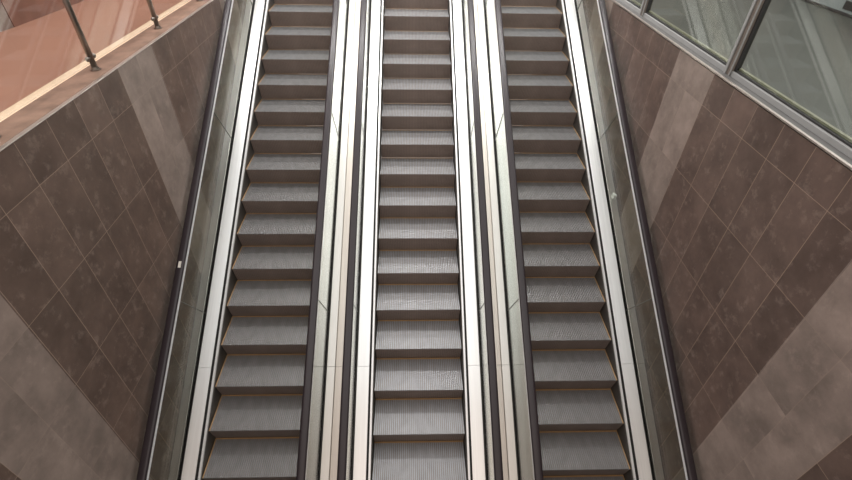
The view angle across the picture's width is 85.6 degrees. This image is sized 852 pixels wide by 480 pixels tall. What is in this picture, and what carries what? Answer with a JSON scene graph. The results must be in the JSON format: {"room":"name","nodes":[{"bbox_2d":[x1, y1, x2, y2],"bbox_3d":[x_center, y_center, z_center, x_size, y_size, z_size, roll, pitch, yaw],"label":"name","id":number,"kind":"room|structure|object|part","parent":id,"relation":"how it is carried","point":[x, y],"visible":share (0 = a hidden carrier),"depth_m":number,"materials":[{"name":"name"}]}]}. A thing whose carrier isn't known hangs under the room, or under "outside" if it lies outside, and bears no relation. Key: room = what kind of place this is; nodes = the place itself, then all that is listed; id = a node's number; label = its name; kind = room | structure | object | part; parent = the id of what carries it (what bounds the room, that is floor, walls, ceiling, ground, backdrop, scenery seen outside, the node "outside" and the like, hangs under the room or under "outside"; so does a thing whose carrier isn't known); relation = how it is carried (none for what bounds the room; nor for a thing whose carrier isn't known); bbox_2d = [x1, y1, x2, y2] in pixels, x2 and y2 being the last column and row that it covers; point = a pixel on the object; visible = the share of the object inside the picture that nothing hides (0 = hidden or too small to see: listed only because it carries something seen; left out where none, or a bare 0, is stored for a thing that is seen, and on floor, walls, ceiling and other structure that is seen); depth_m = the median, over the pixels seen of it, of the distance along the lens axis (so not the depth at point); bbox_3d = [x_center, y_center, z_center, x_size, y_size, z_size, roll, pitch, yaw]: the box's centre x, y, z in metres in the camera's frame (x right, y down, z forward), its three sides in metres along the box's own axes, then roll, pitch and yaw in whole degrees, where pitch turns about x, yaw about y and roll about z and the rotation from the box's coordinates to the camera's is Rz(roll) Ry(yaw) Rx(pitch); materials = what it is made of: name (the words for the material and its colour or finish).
{"room":"subway station escalator","nodes":[
{"label":"subway station escalator","id":0,"kind":"room"},
{"bbox_2d":[0,1,13,31],"bbox_3d":[-4.600,-2.678,3.025,0.389,2.999,2.326,3,40,2],"label":"wall","id":1,"kind":"structure","parent":0,"point":[5,22],"depth_m":4.76,"materials":[{"name":"white paint"}]},
{"bbox_2d":[0,0,83,26],"bbox_3d":[-4.478,-5.038,5.882,0.600,2.999,5.110,0,40,-2],"label":"wall","id":2,"kind":"structure","parent":0,"point":[20,12],"depth_m":5.03,"materials":[{"name":"brown stone"}]},
{"bbox_2d":[0,0,182,112],"bbox_3d":[-5.331,-1.270,3.854,4.568,0.250,13.000,0,40,-2],"label":"railing panel","id":3,"kind":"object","parent":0,"point":[34,53],"depth_m":4.58,"materials":[{"name":"glass"}]},
{"bbox_2d":[0,0,308,479],"bbox_3d":[-2.887,0.485,5.379,0.334,4.812,13.000,0,40,-2],"label":"wall","id":4,"kind":"structure","parent":0,"point":[94,197],"depth_m":3.84,"materials":[{"name":"brown tile"}]},
{"bbox_2d":[0,0,190,121],"bbox_3d":[-2.995,-1.370,3.840,0.100,0.007,13.000,0,40,-2],"label":"trim","id":5,"kind":"structure","parent":4,"relation":"on","point":[11,110],"depth_m":3.93,"materials":[{"name":"beige stone"}]},
{"bbox_2d":[0,0,209,145],"bbox_3d":[-2.828,-1.370,3.846,0.236,0.005,13.000,0,40,-2],"label":"ledge","id":6,"kind":"object","parent":4,"relation":"on","point":[22,119],"visible":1,"depth_m":3.78,"materials":[{"name":"brown stone"}]},
{"bbox_2d":[0,0,202,137],"bbox_3d":[-2.845,-2.287,4.125,0.084,1.053,7.000,0,40,-2],"label":"glass railing","id":7,"kind":"object","parent":6,"relation":"on","point":[90,57],"visible":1,"depth_m":3.83,"materials":[{"name":"metal"}]},
{"bbox_3d":[-2.830,-1.856,3.631,0.047,1.018,0.047,0,40,-2],"label":"post","id":8,"kind":"part","parent":7,"relation":"part of","materials":[{"name":"metal"}]},
{"bbox_3d":[-2.859,-2.659,4.601,0.047,1.018,0.047,0,40,-2],"label":"post","id":9,"kind":"part","parent":7,"relation":"part of","materials":[{"name":"metal"}]},
{"bbox_2d":[0,0,212,151],"bbox_3d":[-2.691,-1.372,3.848,0.036,0.007,13.000,0,40,-2],"label":"trim","id":10,"kind":"structure","parent":4,"relation":"on","point":[86,88],"depth_m":3.65,"materials":[{"name":"metal"}]},
{"bbox_2d":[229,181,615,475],"bbox_3d":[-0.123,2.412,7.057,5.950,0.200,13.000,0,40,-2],"label":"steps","id":11,"kind":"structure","parent":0,"point":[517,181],"depth_m":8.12,"materials":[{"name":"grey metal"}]},
{"bbox_2d":[136,0,355,479],"bbox_3d":[-1.884,-0.062,5.570,1.672,6.038,12.108,0,40,-2],"label":"escalator","id":12,"kind":"object","parent":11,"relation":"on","point":[231,346],"visible":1,"depth_m":5.66,"materials":[{"name":"metal"}]},
{"bbox_3d":[-2.609,-0.191,5.442,0.083,5.701,12.108,0,40,-2],"label":"handrail","id":13,"kind":"part","parent":12,"relation":"part of","materials":[{"name":"black rubber"}]},
{"bbox_3d":[-2.430,0.297,5.851,0.050,5.106,11.620,0,40,-2],"label":"skirt panel","id":14,"kind":"part","parent":12,"relation":"part of","materials":[{"name":"metal"}]},
{"bbox_3d":[-1.918,-0.627,6.726,1.668,4.734,9.117,0,40,-2],"label":"truss casing","id":15,"kind":"part","parent":12,"relation":"part of","materials":[{"name":"metal"}]},
{"bbox_3d":[-1.181,-0.193,5.482,0.083,5.701,12.108,0,40,-2],"label":"handrail","id":16,"kind":"part","parent":12,"relation":"part of","materials":[{"name":"black rubber"}]},
{"bbox_2d":[329,0,360,479],"bbox_3d":[-0.994,0.168,5.787,0.115,4.882,11.617,0,40,-2],"label":"deck cover","id":17,"kind":"object","parent":12,"relation":"attached to","point":[346,221],"visible":0.6,"depth_m":5.68,"materials":[{"name":"metal"}]},
{"bbox_3d":[-0.940,3.587,4.071,0.115,1.801,4.612,0,40,-2],"label":"panel","id":18,"kind":"part","parent":17,"relation":"part of","materials":[{"name":"metal"}]},
{"bbox_3d":[-1.003,-0.624,6.052,0.115,2.274,3.873,0,40,-2],"label":"panel","id":19,"kind":"part","parent":17,"relation":"part of","materials":[{"name":"metal"}]},
{"bbox_3d":[-1.058,-4.044,7.768,0.115,0.920,3.194,0,40,-2],"label":"panel","id":20,"kind":"part","parent":17,"relation":"part of","materials":[{"name":"metal"}]},
{"bbox_2d":[337,0,503,479],"bbox_3d":[-0.095,-0.065,5.621,1.672,6.038,12.108,0,40,-2],"label":"escalator","id":21,"kind":"object","parent":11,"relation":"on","point":[427,53],"visible":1,"depth_m":5.74,"materials":[{"name":"metal"}]},
{"bbox_3d":[-0.813,-0.194,5.493,0.083,5.701,12.108,0,40,-2],"label":"handrail","id":22,"kind":"part","parent":21,"relation":"part of","materials":[{"name":"black rubber"}]},
{"bbox_3d":[-0.641,0.294,5.902,0.050,5.106,11.620,0,40,-2],"label":"skirt panel","id":23,"kind":"part","parent":21,"relation":"part of","materials":[{"name":"metal"}]},
{"bbox_3d":[0.436,0.293,5.933,0.050,5.106,11.620,0,40,-2],"label":"skirt panel","id":24,"kind":"part","parent":21,"relation":"part of","materials":[{"name":"metal"}]},
{"bbox_3d":[0.629,-0.196,5.534,0.083,5.701,12.108,0,40,-2],"label":"handrail","id":25,"kind":"part","parent":21,"relation":"part of","materials":[{"name":"silver metal"}]},
{"bbox_2d":[473,0,508,479],"bbox_3d":[0.795,0.165,5.838,0.115,4.882,11.617,0,40,-2],"label":"deck cover","id":26,"kind":"object","parent":21,"relation":"attached to","point":[482,111],"visible":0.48,"depth_m":5.73,"materials":[{"name":"metal"}]},
{"bbox_3d":[0.731,-4.047,7.819,0.115,0.920,3.194,0,40,-2],"label":"panel","id":27,"kind":"part","parent":26,"relation":"part of","materials":[{"name":"metal"}]},
{"bbox_3d":[0.786,-0.627,6.103,0.115,2.274,3.873,0,40,-2],"label":"panel","id":28,"kind":"part","parent":26,"relation":"part of","materials":[{"name":"metal"}]},
{"bbox_3d":[0.850,3.584,4.122,0.115,1.801,4.612,0,40,-2],"label":"panel","id":29,"kind":"part","parent":26,"relation":"part of","materials":[{"name":"metal"}]},
{"bbox_2d":[477,0,697,479],"bbox_3d":[1.695,-0.068,5.672,1.672,6.038,12.108,0,40,-2],"label":"escalator","id":30,"kind":"object","parent":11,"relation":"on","point":[593,316],"visible":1,"depth_m":5.76,"materials":[{"name":"metal"}]},
{"bbox_3d":[1.000,-0.197,5.545,0.083,5.701,12.108,0,40,-2],"label":"handrail","id":31,"kind":"part","parent":30,"relation":"part of","materials":[{"name":"silver metal"}]},
{"bbox_3d":[1.661,-0.633,6.829,1.668,4.734,9.117,0,40,-2],"label":"truss casing","id":32,"kind":"part","parent":30,"relation":"part of","materials":[{"name":"metal"}]},
{"bbox_3d":[2.225,0.290,5.984,0.050,5.106,11.620,0,40,-2],"label":"skirt panel","id":33,"kind":"part","parent":30,"relation":"part of","materials":[{"name":"metal"}]},
{"bbox_3d":[2.435,-0.199,5.586,0.083,5.701,12.108,0,40,-2],"label":"handrail","id":34,"kind":"part","parent":30,"relation":"part of","materials":[{"name":"black rubber"}]},
{"bbox_2d":[520,0,851,479],"bbox_3d":[2.728,0.476,5.540,0.332,4.811,13.000,0,40,-2],"label":"wall","id":35,"kind":"structure","parent":0,"point":[749,220],"depth_m":3.94,"materials":[{"name":"brown tile"}]},
{"bbox_2d":[612,0,851,169],"bbox_3d":[2.650,-1.385,3.997,0.070,0.020,13.000,0,40,-2],"label":"trim","id":36,"kind":"structure","parent":35,"relation":"on","point":[811,134],"depth_m":3.72,"materials":[{"name":"metal"}]},
{"bbox_2d":[619,0,851,158],"bbox_3d":[2.736,-2.404,3.156,0.092,2.680,13.000,0,40,-2],"label":"window","id":37,"kind":"structure","parent":35,"relation":"in","point":[838,139],"depth_m":3.82,"materials":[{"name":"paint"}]},
{"bbox_2d":[635,0,851,136],"bbox_3d":[5.657,-1.287,4.168,5.449,0.248,13.000,0,40,-2],"label":"glass panel","id":38,"kind":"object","parent":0,"point":[802,50],"depth_m":4.90,"materials":[{"name":"glass"}]},
{"bbox_2d":[802,0,851,17],"bbox_3d":[5.378,-3.339,5.188,0.080,1.600,2.800,0,40,-2],"label":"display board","id":39,"kind":"object","parent":38,"relation":"on","point":[842,7],"visible":1,"depth_m":5.96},
{"bbox_2d":[842,0,851,11],"bbox_3d":[5.332,-2.857,5.683,0.005,0.095,0.450,0,40,-2],"label":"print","id":40,"kind":"object","parent":39,"relation":"attached to","point":[847,4],"depth_m":5.81}
]}

